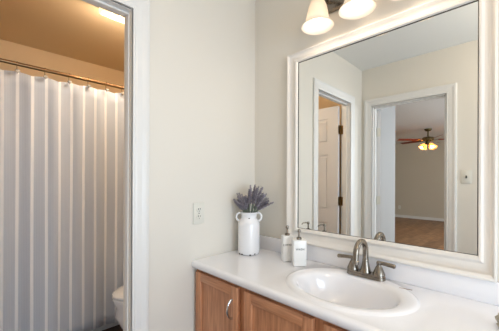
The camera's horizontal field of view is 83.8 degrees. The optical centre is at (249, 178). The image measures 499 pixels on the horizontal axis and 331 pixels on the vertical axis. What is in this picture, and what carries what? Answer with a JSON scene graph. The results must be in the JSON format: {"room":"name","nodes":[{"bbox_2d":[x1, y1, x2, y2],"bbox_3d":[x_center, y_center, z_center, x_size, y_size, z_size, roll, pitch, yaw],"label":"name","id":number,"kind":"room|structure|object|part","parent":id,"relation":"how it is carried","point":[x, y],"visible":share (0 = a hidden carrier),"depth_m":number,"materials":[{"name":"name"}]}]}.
{"room":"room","nodes":[
{"label":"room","id":0,"kind":"room"},
{"bbox_2d":[0,0,123,71],"bbox_3d":[-1.274,-1.205,1.999,1.915,0.050,2.027,0,0,45],"label":"ceiling","id":1,"kind":"structure","parent":0,"point":[75,29],"depth_m":2.22,"materials":[{"name":"brown paint"}]},
{"bbox_2d":[94,6,123,22],"bbox_3d":[-0.787,-1.143,2.066,0.100,0.069,0.645,0,0,45],"label":"ceiling lamp","id":2,"kind":"object","parent":1,"relation":"attached to","point":[103,12],"visible":0.24,"depth_m":1.89,"materials":[{"name":"white plastic"}]},
{"bbox_2d":[0,39,123,92],"bbox_3d":[-1.921,0.037,2.640,0.100,2.440,2.027,0,0,45],"label":"wall","id":3,"kind":"structure","parent":0,"point":[11,51],"depth_m":2.65,"materials":[{"name":"brown paint"}]},
{"bbox_2d":[102,325,122,330],"bbox_3d":[-0.222,1.289,0.872,5.010,0.050,1.927,0,0,45],"label":"floor","id":4,"kind":"structure","parent":0,"point":[117,327],"depth_m":2.32,"materials":[{"name":"brown stone"}]},
{"bbox_2d":[91,322,118,330],"bbox_3d":[-1.638,1.069,2.360,0.698,0.380,1.813,0,0,45],"label":"bathtub","id":5,"kind":"object","parent":4,"relation":"on","point":[110,325],"visible":0.02,"depth_m":2.31,"materials":[{"name":"white ceramic"}]},
{"bbox_2d":[112,286,122,329],"bbox_3d":[-0.715,0.875,2.218,0.460,0.775,0.711,0,0,45],"label":"toilet","id":6,"kind":"object","parent":4,"relation":"on","point":[117,295],"visible":0.12,"depth_m":1.96,"materials":[{"name":"white ceramic"}]},
{"bbox_3d":[-0.774,0.866,2.158,0.372,0.019,0.542,0,0,45],"label":"seat","id":7,"kind":"part","parent":6,"relation":"part of","materials":[{"name":"white ceramic"}]},
{"bbox_3d":[-0.774,0.837,2.158,0.372,0.028,0.542,0,0,45],"label":"lid","id":8,"kind":"part","parent":6,"relation":"part of","materials":[{"name":"white ceramic"}]},
{"bbox_3d":[-0.762,1.070,2.171,0.364,0.385,0.565,0,0,45],"label":"bowl","id":9,"kind":"part","parent":6,"relation":"part of","materials":[{"name":"white ceramic"}]},
{"bbox_2d":[196,269,347,330],"bbox_3d":[0.541,0.876,0.970,1.945,0.782,0.508,0,0,45],"label":"vanity cabinet","id":10,"kind":"object","parent":4,"relation":"on","point":[221,305],"visible":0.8,"depth_m":1.26,"materials":[{"name":"brown wood"}]},
{"bbox_3d":[-0.164,0.821,1.381,0.243,0.562,0.007,0,0,45],"label":"door panel","id":11,"kind":"part","parent":10,"relation":"part of","materials":[{"name":"brown wood"}]},
{"bbox_3d":[-0.165,0.519,1.379,0.243,0.045,0.020,0,0,45],"label":"door rail","id":12,"kind":"part","parent":10,"relation":"part of","materials":[{"name":"brown wood"}]},
{"bbox_3d":[-0.166,0.821,1.379,0.329,0.648,0.020,0,0,45],"label":"cabinet door","id":13,"kind":"part","parent":10,"relation":"part of","materials":[{"name":"brown wood"}]},
{"bbox_3d":[-0.091,0.602,1.268,0.014,0.098,0.037,0,0,45],"label":"door handle","id":14,"kind":"part","parent":10,"relation":"part of","materials":[{"name":"silver metal"}]},
{"bbox_3d":[0.106,0.822,1.112,0.264,0.562,0.007,0,0,45],"label":"door panel","id":15,"kind":"part","parent":10,"relation":"part of","materials":[{"name":"brown wood"}]},
{"bbox_3d":[0.105,0.520,1.110,0.264,0.045,0.020,0,0,45],"label":"door rail","id":16,"kind":"part","parent":10,"relation":"part of","materials":[{"name":"brown wood"}]},
{"bbox_3d":[0.104,0.822,1.110,0.350,0.648,0.020,0,0,45],"label":"cabinet door","id":17,"kind":"part","parent":10,"relation":"part of","materials":[{"name":"brown wood"}]},
{"bbox_3d":[0.382,0.823,0.833,0.350,0.648,0.020,0,0,45],"label":"cabinet door","id":18,"kind":"part","parent":10,"relation":"part of","materials":[{"name":"brown wood"}]},
{"bbox_2d":[191,235,498,330],"bbox_3d":[0.550,0.476,0.976,1.948,0.221,0.488,0,0,45],"label":"countertop","id":19,"kind":"structure","parent":10,"relation":"on","point":[323,289],"depth_m":1.11,"materials":[{"name":"stone"}]},
{"bbox_2d":[236,211,261,255],"bbox_3d":[-0.004,0.321,1.645,0.129,0.246,0.131,0,0,38],"label":"vase","id":20,"kind":"object","parent":19,"relation":"on","point":[248,225],"visible":0.97,"depth_m":1.59,"materials":[{"name":"white ceramic"}]},
{"bbox_2d":[248,189,251,211],"bbox_3d":[-0.001,0.244,1.622,0.040,0.363,0.034,0,0,45],"label":"sprig","id":21,"kind":"object","parent":20,"relation":"in","point":[249,189],"visible":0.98,"depth_m":1.62,"materials":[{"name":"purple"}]},
{"bbox_2d":[252,189,258,211],"bbox_3d":[0.025,0.243,1.621,0.073,0.365,0.033,0,0,45],"label":"sprig","id":22,"kind":"object","parent":20,"relation":"in","point":[255,196],"visible":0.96,"depth_m":1.61,"materials":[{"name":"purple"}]},
{"bbox_2d":[253,186,262,212],"bbox_3d":[0.041,0.236,1.625,0.086,0.378,0.031,0,0,45],"label":"sprig","id":23,"kind":"object","parent":20,"relation":"in","point":[257,199],"visible":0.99,"depth_m":1.61,"materials":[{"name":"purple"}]},
{"bbox_2d":[281,225,292,261],"bbox_3d":[0.203,0.350,1.510,0.058,0.189,0.067,0,0,-7],"label":"soap dispenser","id":24,"kind":"object","parent":19,"relation":"on","point":[286,239],"visible":0.94,"depth_m":1.48,"materials":[{"name":"white ceramic"}]},
{"bbox_2d":[292,229,306,266],"bbox_3d":[0.253,0.353,1.428,0.068,0.185,0.068,0,0,-3],"label":"soap dispenser","id":25,"kind":"object","parent":19,"relation":"on","point":[299,245],"visible":1,"depth_m":1.40,"materials":[{"name":"white ceramic"}]},
{"bbox_2d":[337,239,395,281],"bbox_3d":[0.488,0.351,1.216,0.253,0.175,0.144,0,0,45],"label":"faucet","id":26,"kind":"object","parent":19,"relation":"on","point":[378,274],"visible":1,"depth_m":1.22,"materials":[{"name":"silver metal"}]},
{"bbox_3d":[0.450,0.368,1.307,0.070,0.019,0.018,0,0,33],"label":"lever","id":27,"kind":"part","parent":26,"relation":"part of","materials":[{"name":"silver metal"}]},
{"bbox_3d":[0.479,0.390,1.288,0.050,0.062,0.050,0,0,45],"label":"handle","id":28,"kind":"part","parent":26,"relation":"part of","materials":[{"name":"silver metal"}]},
{"bbox_3d":[0.488,0.343,1.214,0.048,0.159,0.141,0,0,45],"label":"spout","id":29,"kind":"part","parent":26,"relation":"part of","materials":[{"name":"silver metal"}]},
{"bbox_3d":[0.520,0.429,1.247,0.170,0.020,0.054,0,0,45],"label":"plate","id":30,"kind":"part","parent":26,"relation":"part of","materials":[{"name":"silver metal"}]},
{"bbox_3d":[0.562,0.390,1.206,0.050,0.062,0.050,0,0,45],"label":"handle","id":31,"kind":"part","parent":26,"relation":"part of","materials":[{"name":"silver metal"}]},
{"bbox_3d":[0.584,0.368,1.181,0.067,0.019,0.020,0,0,45],"label":"lever","id":32,"kind":"part","parent":26,"relation":"part of","materials":[{"name":"silver metal"}]},
{"bbox_2d":[495,313,498,326],"bbox_3d":[0.765,0.417,0.821,0.062,0.060,0.062,0,0,45],"label":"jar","id":33,"kind":"object","parent":19,"relation":"on","point":[496,316],"visible":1,"depth_m":0.83,"materials":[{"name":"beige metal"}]},
{"bbox_2d":[111,0,254,330],"bbox_3d":[-0.602,0.043,1.262,0.085,2.440,1.717,0,0,45],"label":"wall","id":34,"kind":"structure","parent":0,"point":[202,149],"depth_m":1.49,"materials":[{"name":"beige paint"}]},
{"bbox_2d":[82,0,149,330],"bbox_3d":[-0.781,0.208,1.069,0.104,2.109,0.776,0,0,45],"label":"door frame","id":35,"kind":"structure","parent":34,"relation":"attached to","point":[141,8],"depth_m":1.28,"materials":[{"name":"white paint"}]},
{"bbox_2d":[193,202,203,224],"bbox_3d":[-0.277,0.192,1.521,0.010,0.116,0.073,0,0,45],"label":"electrical outlet","id":36,"kind":"object","parent":34,"relation":"attached to","point":[198,208],"visible":1,"depth_m":1.52,"materials":[{"name":"white plastic"}]},
{"bbox_2d":[197,207,201,218],"bbox_3d":[-0.275,0.192,1.520,0.004,0.067,0.033,0,0,45],"label":"receptacle","id":37,"kind":"object","parent":36,"relation":"attached to","point":[199,209],"depth_m":1.52,"materials":[{"name":"white plastic"}]},
{"bbox_2d":[255,0,498,281],"bbox_3d":[1.067,0.050,0.882,2.985,2.440,0.100,0,0,45],"label":"wall","id":38,"kind":"structure","parent":0,"point":[279,34],"depth_m":1.71,"materials":[{"name":"beige paint"}]},
{"bbox_2d":[301,0,401,34],"bbox_3d":[0.491,-0.844,1.241,0.600,0.207,0.206,0,0,45],"label":"vanity light","id":39,"kind":"object","parent":38,"relation":"attached to","point":[317,22],"visible":1,"depth_m":1.32,"materials":[{"name":"white glass"}]},
{"bbox_3d":[0.333,-0.809,1.362,0.155,0.135,0.155,0,0,45],"label":"lamp shade","id":40,"kind":"part","parent":39,"relation":"part of","materials":[{"name":"white glass"}]},
{"bbox_3d":[0.333,-0.808,1.362,0.060,0.090,0.060,0,0,45],"label":"bulb","id":41,"kind":"part","parent":39,"relation":"part of","materials":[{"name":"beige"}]},
{"bbox_3d":[0.473,-0.808,1.223,0.060,0.090,0.060,0,0,45],"label":"bulb","id":42,"kind":"part","parent":39,"relation":"part of","materials":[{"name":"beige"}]},
{"bbox_3d":[0.473,-0.808,1.223,0.155,0.135,0.155,0,0,45],"label":"lamp shade","id":43,"kind":"part","parent":39,"relation":"part of","materials":[{"name":"white glass"}]},
{"bbox_2d":[260,235,498,305],"bbox_3d":[0.716,0.407,1.142,1.947,0.082,0.019,0,0,45],"label":"backsplash","id":44,"kind":"structure","parent":38,"relation":"attached to","point":[484,291],"depth_m":1.14,"materials":[{"name":"stone"}]},
{"bbox_2d":[286,0,497,282],"bbox_3d":[0.548,-0.173,1.302,0.917,1.075,0.032,0,0,45],"label":"wall mirror","id":45,"kind":"object","parent":38,"relation":"attached to","point":[392,121],"visible":0.91,"depth_m":1.20,"materials":[{"name":"white mirror"}]},
{"bbox_3d":[-0.599,0.043,2.682,1.915,2.440,0.100,0,0,45],"label":"wall","id":46,"kind":"structure","parent":0,"visible":0},
{"bbox_2d":[0,58,123,89],"bbox_3d":[-1.327,-0.757,2.058,0.060,0.060,1.813,0,0,45],"label":"curtain rod","id":47,"kind":"object","parent":46,"relation":"attached to","point":[1,59],"visible":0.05,"depth_m":2.00,"materials":[{"name":"brown"}]},
{"bbox_2d":[0,69,123,330],"bbox_3d":[-1.361,0.241,2.030,0.051,1.899,1.631,0,0,45],"label":"shower curtain","id":48,"kind":"object","parent":47,"relation":"hanging from","point":[62,143],"visible":0.63,"depth_m":2.01,"materials":[{"name":"fabric"}]}
]}

